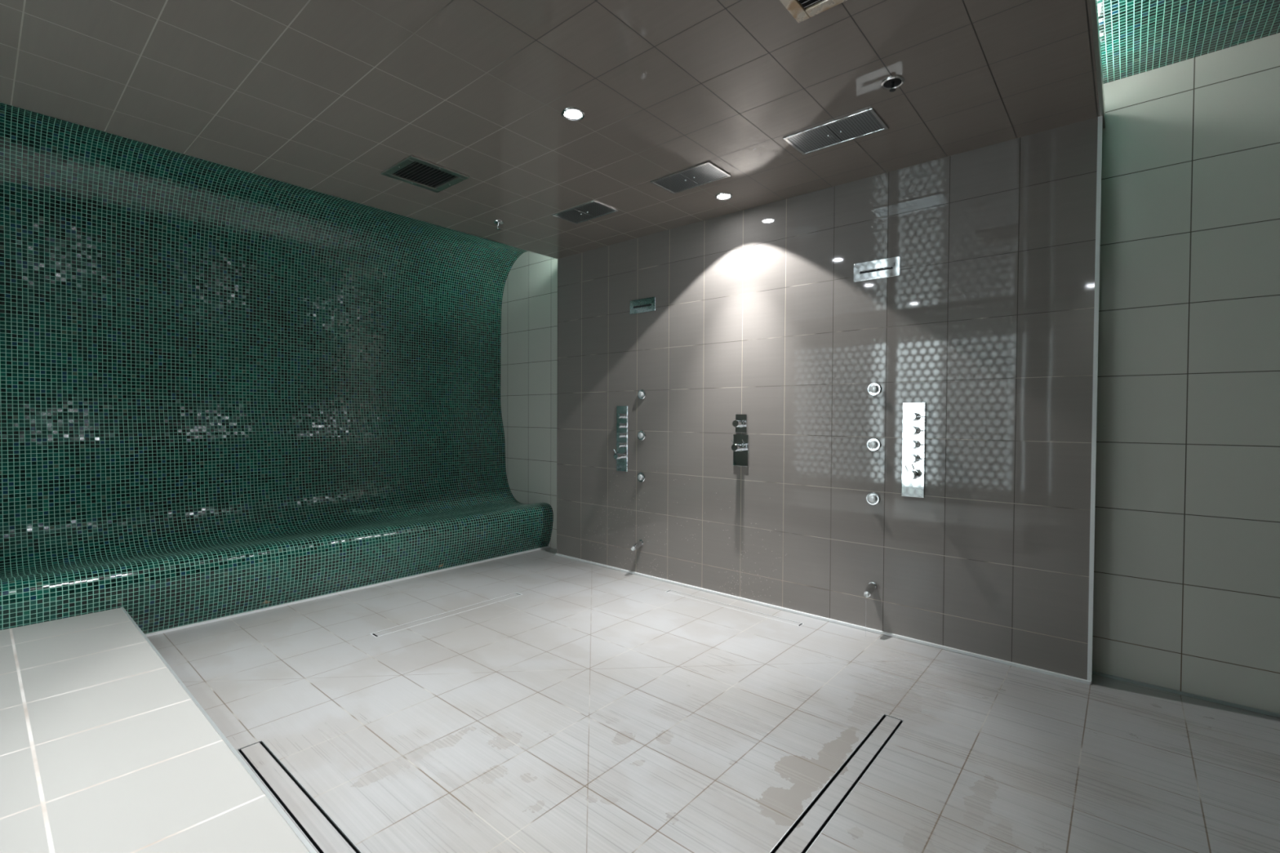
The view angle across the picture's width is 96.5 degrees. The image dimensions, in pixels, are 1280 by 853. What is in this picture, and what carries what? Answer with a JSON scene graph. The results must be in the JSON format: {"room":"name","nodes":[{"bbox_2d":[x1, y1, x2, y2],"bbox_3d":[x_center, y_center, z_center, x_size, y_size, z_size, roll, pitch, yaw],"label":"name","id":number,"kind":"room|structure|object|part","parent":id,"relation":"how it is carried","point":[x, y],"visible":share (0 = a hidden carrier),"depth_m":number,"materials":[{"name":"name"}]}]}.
{"room":"spa","nodes":[
{"label":"spa","id":0,"kind":"room"},
{"bbox_2d":[0,102,528,570],"bbox_3d":[-2.635,-0.443,3.756,0.589,2.419,4.500,1,1,40],"label":"wall","id":1,"kind":"structure","parent":0,"point":[193,350],"depth_m":3.81,"materials":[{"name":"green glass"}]},
{"bbox_2d":[0,102,555,258],"bbox_3d":[-2.076,-1.440,3.266,0.006,0.062,4.500,1,1,40],"label":"trim","id":2,"kind":"structure","parent":1,"relation":"attached to","point":[0,102],"depth_m":3.11,"materials":[{"name":"silver metal"}]},
{"bbox_2d":[0,0,1100,258],"bbox_3d":[-0.703,-1.409,2.094,3.604,0.055,4.500,1,1,40],"label":"ceiling","id":3,"kind":"structure","parent":0,"point":[325,96],"depth_m":2.34,"materials":[{"name":"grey tile"}]},
{"bbox_2d":[381,155,469,192],"bbox_3d":[-1.192,-1.396,3.176,0.340,0.012,0.342,1,1,40],"label":"ceiling vent","id":4,"kind":"object","parent":3,"relation":"in","point":[413,170],"visible":1,"depth_m":3.17,"materials":[{"name":"silver metal"}]},
{"bbox_3d":[-1.192,-1.401,3.176,0.256,0.002,0.258,1,1,40],"label":"plate","id":5,"kind":"part","parent":4,"relation":"part of","materials":[{"name":"black metal"}]},
{"bbox_2d":[493,220,503,230],"bbox_3d":[-0.977,-1.389,3.950,0.068,0.050,0.068,1,1,40],"label":"sprinkler","id":6,"kind":"object","parent":3,"relation":"attached to","point":[498,222],"visible":1,"depth_m":3.94,"materials":[{"name":"silver metal"}]},
{"bbox_2d":[561,107,585,120],"bbox_3d":[-0.296,-1.383,2.534,0.104,0.006,0.104,1,1,40],"label":"recessed light","id":7,"kind":"object","parent":3,"relation":"in","point":[569,113],"visible":1,"depth_m":2.53,"materials":[{"name":"white"}]},
{"bbox_2d":[551,200,617,223],"bbox_3d":[-0.364,-1.403,3.754,0.394,0.010,0.225,1,1,40],"label":"shower head","id":8,"kind":"object","parent":3,"relation":"attached to","point":[591,210],"visible":1,"depth_m":3.74},
{"bbox_3d":[-0.434,-1.406,3.814,0.180,0.006,0.195,1,1,40],"label":"spray plate","id":9,"kind":"part","parent":8,"relation":"part of","materials":[{"name":"silver metal"}]},
{"bbox_3d":[-0.294,-1.403,3.695,0.180,0.006,0.195,1,1,40],"label":"spray plate","id":10,"kind":"part","parent":8,"relation":"part of","materials":[{"name":"silver metal"}]},
{"bbox_2d":[649,160,731,194],"bbox_3d":[0.281,-1.390,3.207,0.398,0.010,0.225,1,1,40],"label":"shower head","id":11,"kind":"object","parent":3,"relation":"attached to","point":[706,172],"visible":1,"depth_m":3.19},
{"bbox_3d":[0.210,-1.393,3.267,0.182,0.006,0.195,1,1,40],"label":"spray plate","id":12,"kind":"part","parent":11,"relation":"part of","materials":[{"name":"silver metal"}]},
{"bbox_3d":[0.351,-1.390,3.147,0.182,0.006,0.195,1,1,40],"label":"spray plate","id":13,"kind":"part","parent":11,"relation":"part of","materials":[{"name":"silver metal"}]},
{"bbox_2d":[715,192,732,199],"bbox_3d":[0.509,-1.395,3.468,0.104,0.006,0.104,1,1,40],"label":"recessed light","id":14,"kind":"object","parent":3,"relation":"in","point":[723,196],"visible":1,"depth_m":3.46,"materials":[{"name":"silver metal"}]},
{"bbox_2d":[779,0,846,22],"bbox_3d":[0.553,-1.361,1.690,0.340,0.012,0.342,1,1,40],"label":"ceiling vent","id":15,"kind":"object","parent":3,"relation":"in","point":[813,7],"visible":1,"depth_m":1.85,"materials":[{"name":"metal"}]},
{"bbox_3d":[0.553,-1.367,1.690,0.256,0.002,0.258,1,1,40],"label":"plate","id":16,"kind":"part","parent":15,"relation":"part of","materials":[{"name":"black"}]},
{"bbox_2d":[782,107,888,155],"bbox_3d":[0.916,-1.378,2.686,0.416,0.010,0.225,1,1,40],"label":"shower head","id":17,"kind":"object","parent":3,"relation":"attached to","point":[867,122],"visible":1,"depth_m":2.67},
{"bbox_3d":[0.842,-1.381,2.749,0.192,0.006,0.195,1,1,40],"label":"spray plate","id":18,"kind":"part","parent":17,"relation":"part of","materials":[{"name":"silver metal"}]},
{"bbox_3d":[0.990,-1.378,2.623,0.192,0.006,0.195,1,1,40],"label":"spray plate","id":19,"kind":"part","parent":17,"relation":"part of","materials":[{"name":"silver metal"}]},
{"bbox_2d":[880,75,904,92],"bbox_3d":[1.008,-1.359,2.280,0.088,0.033,0.088,1,1,40],"label":"sprinkler","id":20,"kind":"object","parent":3,"relation":"attached to","point":[891,82],"visible":1,"depth_m":2.28,"materials":[{"name":"silver metal"}]},
{"bbox_2d":[1089,0,1105,128],"bbox_3d":[0.673,-1.384,0.920,0.014,0.063,4.500,1,1,40],"label":"trim","id":21,"kind":"structure","parent":3,"relation":"attached to","point":[1093,3],"depth_m":2.12,"materials":[{"name":"silver metal"}]},
{"bbox_2d":[146,547,1279,852],"bbox_3d":[-0.614,1.167,1.196,5.650,0.006,5.800,1,1,40],"label":"floor","id":22,"kind":"structure","parent":0,"point":[593,708],"depth_m":2.18,"materials":[{"name":"tile"}]},
{"bbox_2d":[0,607,316,852],"bbox_3d":[-1.083,1.077,0.545,5.520,0.197,1.600,1,1,40],"label":"tiled ledge","id":23,"kind":"object","parent":22,"relation":"on","point":[104,748],"visible":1,"depth_m":1.65,"materials":[{"name":"tile"}]},
{"bbox_3d":[-0.726,1.072,0.963,5.520,0.197,0.501,1,1,40],"label":"edge trim","id":24,"kind":"part","parent":23,"relation":"part of","materials":[{"name":"silver metal"}]},
{"bbox_2d":[0,501,553,634],"bbox_3d":[-2.440,0.926,3.607,0.522,0.421,4.500,1,1,40],"label":"bench","id":25,"kind":"object","parent":22,"relation":"on","point":[166,588],"visible":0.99,"depth_m":3.47,"materials":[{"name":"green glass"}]},
{"bbox_2d":[145,546,549,636],"bbox_3d":[-1.768,1.107,4.088,0.018,0.013,2.898,1,1,40],"label":"trim","id":26,"kind":"structure","parent":25,"relation":"attached to","point":[546,547],"depth_m":3.72,"materials":[{"name":"white metal"}]},
{"bbox_2d":[236,740,362,852],"bbox_3d":[-1.036,1.183,1.744,0.984,0.051,0.078,1,1,40],"label":"floor drain","id":27,"kind":"object","parent":22,"relation":"in","point":[315,824],"visible":0.82,"depth_m":1.76,"materials":[{"name":"black metal"}]},
{"bbox_2d":[369,592,523,637],"bbox_3d":[-1.128,1.153,3.469,0.072,0.051,0.982,1,1,40],"label":"floor drain","id":28,"kind":"object","parent":22,"relation":"in","point":[402,627],"visible":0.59,"depth_m":3.41,"materials":[{"name":"black metal"}]},
{"bbox_2d":[666,590,803,626],"bbox_3d":[0.561,1.160,3.605,0.976,0.051,0.054,1,1,40],"label":"floor drain","id":29,"kind":"object","parent":22,"relation":"in","point":[721,604],"visible":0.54,"depth_m":3.57,"materials":[{"name":"black metal"}]},
{"bbox_2d":[769,714,903,852],"bbox_3d":[0.697,1.190,1.908,0.077,0.051,0.976,1,1,40],"label":"floor drain","id":30,"kind":"object","parent":22,"relation":"in","point":[804,832],"visible":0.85,"depth_m":1.83,"materials":[{"name":"black metal"}]},
{"bbox_2d":[557,116,1097,679],"bbox_3d":[0.710,-0.136,3.772,3.598,2.532,0.139,1,1,40],"label":"wall","id":31,"kind":"structure","parent":0,"point":[986,321],"depth_m":3.20,"materials":[{"name":"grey tile"}]},
{"bbox_2d":[556,258,558,553],"bbox_3d":[-0.703,-0.163,4.888,0.008,2.532,0.009,1,1,40],"label":"trim","id":32,"kind":"structure","parent":31,"relation":"attached to","point":[557,259],"depth_m":4.88,"materials":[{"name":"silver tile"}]},
{"bbox_2d":[613,405,628,471],"bbox_3d":[-0.160,0.094,4.371,0.112,0.504,0.081,1,1,40],"label":"control panel","id":33,"kind":"object","parent":31,"relation":"attached to","point":[621,455],"visible":1,"depth_m":4.38,"materials":[{"name":"silver metal"}]},
{"bbox_3d":[-0.160,0.225,4.367,0.052,0.052,0.072,1,1,40],"label":"thermostat knob","id":34,"kind":"part","parent":33,"relation":"part of","materials":[{"name":"silver metal"}]},
{"bbox_3d":[-0.152,0.141,4.375,0.046,0.046,0.048,1,1,40],"label":"knob","id":35,"kind":"part","parent":33,"relation":"part of","materials":[{"name":"silver metal"}]},
{"bbox_3d":[-0.152,0.067,4.373,0.046,0.046,0.048,1,1,40],"label":"knob","id":36,"kind":"part","parent":33,"relation":"part of","materials":[{"name":"silver metal"}]},
{"bbox_3d":[-0.151,-0.007,4.372,0.046,0.046,0.048,1,1,40],"label":"knob","id":37,"kind":"part","parent":33,"relation":"part of","materials":[{"name":"silver metal"}]},
{"bbox_3d":[-0.151,-0.081,4.371,0.046,0.046,0.048,1,1,40],"label":"knob","id":38,"kind":"part","parent":33,"relation":"part of","materials":[{"name":"silver metal"}]},
{"bbox_2d":[631,539,643,551],"bbox_3d":[-0.022,0.884,4.255,0.044,0.069,0.114,1,1,40],"label":"spout","id":39,"kind":"object","parent":31,"relation":"attached to","point":[640,543],"visible":1,"depth_m":4.24,"materials":[{"name":"silver metal"}]},
{"bbox_2d":[637,431,645,440],"bbox_3d":[0.007,0.068,4.265,0.074,0.074,0.025,1,1,40],"label":"jet","id":40,"kind":"object","parent":31,"relation":"attached to","point":[641,435],"visible":1,"depth_m":4.26,"materials":[{"name":"silver metal"}]},
{"bbox_2d":[637,389,645,399],"bbox_3d":[0.009,-0.239,4.260,0.074,0.074,0.025,1,1,40],"label":"jet","id":41,"kind":"object","parent":31,"relation":"attached to","point":[642,393],"visible":1,"depth_m":4.25,"materials":[{"name":"silver metal"}]},
{"bbox_2d":[637,472,645,482],"bbox_3d":[0.005,0.380,4.270,0.074,0.074,0.025,1,1,40],"label":"jet","id":42,"kind":"object","parent":31,"relation":"attached to","point":[641,476],"visible":1,"depth_m":4.26,"materials":[{"name":"silver metal"}]},
{"bbox_2d":[630,296,655,314],"bbox_3d":[0.026,-0.895,4.239,0.238,0.103,0.021,1,1,40],"label":"outlet","id":43,"kind":"object","parent":31,"relation":"attached to","point":[646,304],"visible":1,"depth_m":4.23,"materials":[{"name":"silver metal"}]},
{"bbox_2d":[730,434,748,466],"bbox_3d":[0.632,0.155,3.692,0.110,0.206,0.087,1,1,40],"label":"shower valve","id":44,"kind":"object","parent":31,"relation":"attached to","point":[740,447],"visible":1,"depth_m":3.71,"materials":[{"name":"silver metal"}]},
{"bbox_3d":[0.629,0.135,3.688,0.052,0.052,0.078,1,1,40],"label":"knob","id":45,"kind":"part","parent":44,"relation":"part of","materials":[{"name":"silver metal"}]},
{"bbox_2d":[732,414,746,432],"bbox_3d":[0.636,-0.019,3.691,0.082,0.120,0.079,1,1,40],"label":"shower valve","id":46,"kind":"object","parent":31,"relation":"attached to","point":[740,422],"visible":1,"depth_m":3.70,"materials":[{"name":"silver metal"}]},
{"bbox_3d":[0.633,-0.019,3.688,0.051,0.051,0.070,1,1,40],"label":"knob","id":47,"kind":"part","parent":46,"relation":"part of","materials":[{"name":"silver metal"}]},
{"bbox_2d":[555,553,1090,684],"bbox_3d":[0.650,1.124,3.736,3.608,0.012,0.016,1,1,40],"label":"trim","id":48,"kind":"structure","parent":31,"relation":"attached to","point":[981,656],"depth_m":3.21,"materials":[{"name":"white metal"}]},
{"bbox_2d":[863,581,876,597],"bbox_3d":[1.268,0.900,3.154,0.044,0.069,0.114,1,1,40],"label":"spout","id":49,"kind":"object","parent":31,"relation":"attached to","point":[871,587],"visible":1,"depth_m":3.14,"materials":[{"name":"silver metal"}]},
{"bbox_2d":[865,599,866,635],"bbox_3d":[1.229,1.041,3.112,0.002,0.204,0.002,0,1,-27],"label":"trickle","id":50,"kind":"object","parent":49,"relation":"attached to","point":[865,599],"visible":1,"depth_m":3.11,"materials":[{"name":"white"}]},
{"bbox_2d":[866,492,879,505],"bbox_3d":[1.291,0.402,3.173,0.074,0.074,0.025,1,1,40],"label":"jet","id":51,"kind":"object","parent":31,"relation":"attached to","point":[872,498],"visible":1,"depth_m":3.17,"materials":[{"name":"silver metal"}]},
{"bbox_2d":[866,437,880,451],"bbox_3d":[1.292,0.101,3.168,0.074,0.074,0.025,1,1,40],"label":"jet","id":52,"kind":"object","parent":31,"relation":"attached to","point":[873,444],"visible":1,"depth_m":3.16,"materials":[{"name":"silver metal"}]},
{"bbox_2d":[866,382,881,395],"bbox_3d":[1.294,-0.207,3.163,0.074,0.074,0.025,1,1,40],"label":"jet","id":53,"kind":"object","parent":31,"relation":"attached to","point":[874,388],"visible":1,"depth_m":3.16,"materials":[{"name":"silver metal"}]},
{"bbox_2d":[853,256,900,282],"bbox_3d":[1.306,-0.863,3.147,0.244,0.103,0.021,1,1,40],"label":"shower head","id":54,"kind":"object","parent":31,"relation":"attached to","point":[888,267],"visible":1,"depth_m":3.14,"materials":[{"name":"silver metal"}]},
{"bbox_2d":[901,402,925,497],"bbox_3d":[1.431,0.124,3.013,0.112,0.504,0.081,1,1,40],"label":"control panel","id":55,"kind":"object","parent":31,"relation":"attached to","point":[913,424],"visible":1,"depth_m":3.02,"materials":[{"name":"silver metal"}]},
{"bbox_3d":[1.431,0.255,3.009,0.052,0.052,0.072,1,1,40],"label":"thermostat knob","id":56,"kind":"part","parent":55,"relation":"part of","materials":[{"name":"silver metal"}]},
{"bbox_3d":[1.439,0.171,3.017,0.046,0.046,0.048,1,1,40],"label":"knob","id":57,"kind":"part","parent":55,"relation":"part of","materials":[{"name":"silver metal"}]},
{"bbox_3d":[1.439,0.097,3.015,0.046,0.046,0.048,1,1,40],"label":"knob","id":58,"kind":"part","parent":55,"relation":"part of","materials":[{"name":"silver metal"}]},
{"bbox_3d":[1.440,0.023,3.014,0.046,0.046,0.048,1,1,40],"label":"knob","id":59,"kind":"part","parent":55,"relation":"part of","materials":[{"name":"silver metal"}]},
{"bbox_3d":[1.440,-0.051,3.013,0.046,0.046,0.048,1,1,40],"label":"knob","id":60,"kind":"part","parent":55,"relation":"part of","materials":[{"name":"silver metal"}]},
{"bbox_2d":[1087,115,1102,684],"bbox_3d":[2.031,-0.108,2.552,0.016,2.532,0.005,1,1,40],"label":"trim","id":61,"kind":"structure","parent":31,"relation":"attached to","point":[1100,117],"depth_m":2.55,"materials":[{"name":"white metal"}]},
{"bbox_2d":[500,32,1279,714],"bbox_3d":[0.955,-0.275,3.731,6.600,2.854,0.120,1,1,40],"label":"wall","id":62,"kind":"structure","parent":0,"point":[1186,593],"depth_m":2.47,"materials":[{"name":"beige tile"}]},
{"bbox_2d":[1092,671,1279,718],"bbox_3d":[2.764,1.164,2.118,1.709,0.012,0.012,1,1,40],"label":"trim","id":63,"kind":"structure","parent":62,"relation":"attached to","point":[1161,688],"depth_m":2.45,"materials":[{"name":"grey metal"}]},
{"bbox_2d":[1097,0,1279,84],"bbox_3d":[-0.638,-1.582,1.183,5.755,0.030,5.800,1,1,40],"label":"ceiling","id":64,"kind":"structure","parent":0,"point":[1136,37],"depth_m":2.25,"materials":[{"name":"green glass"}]}
]}

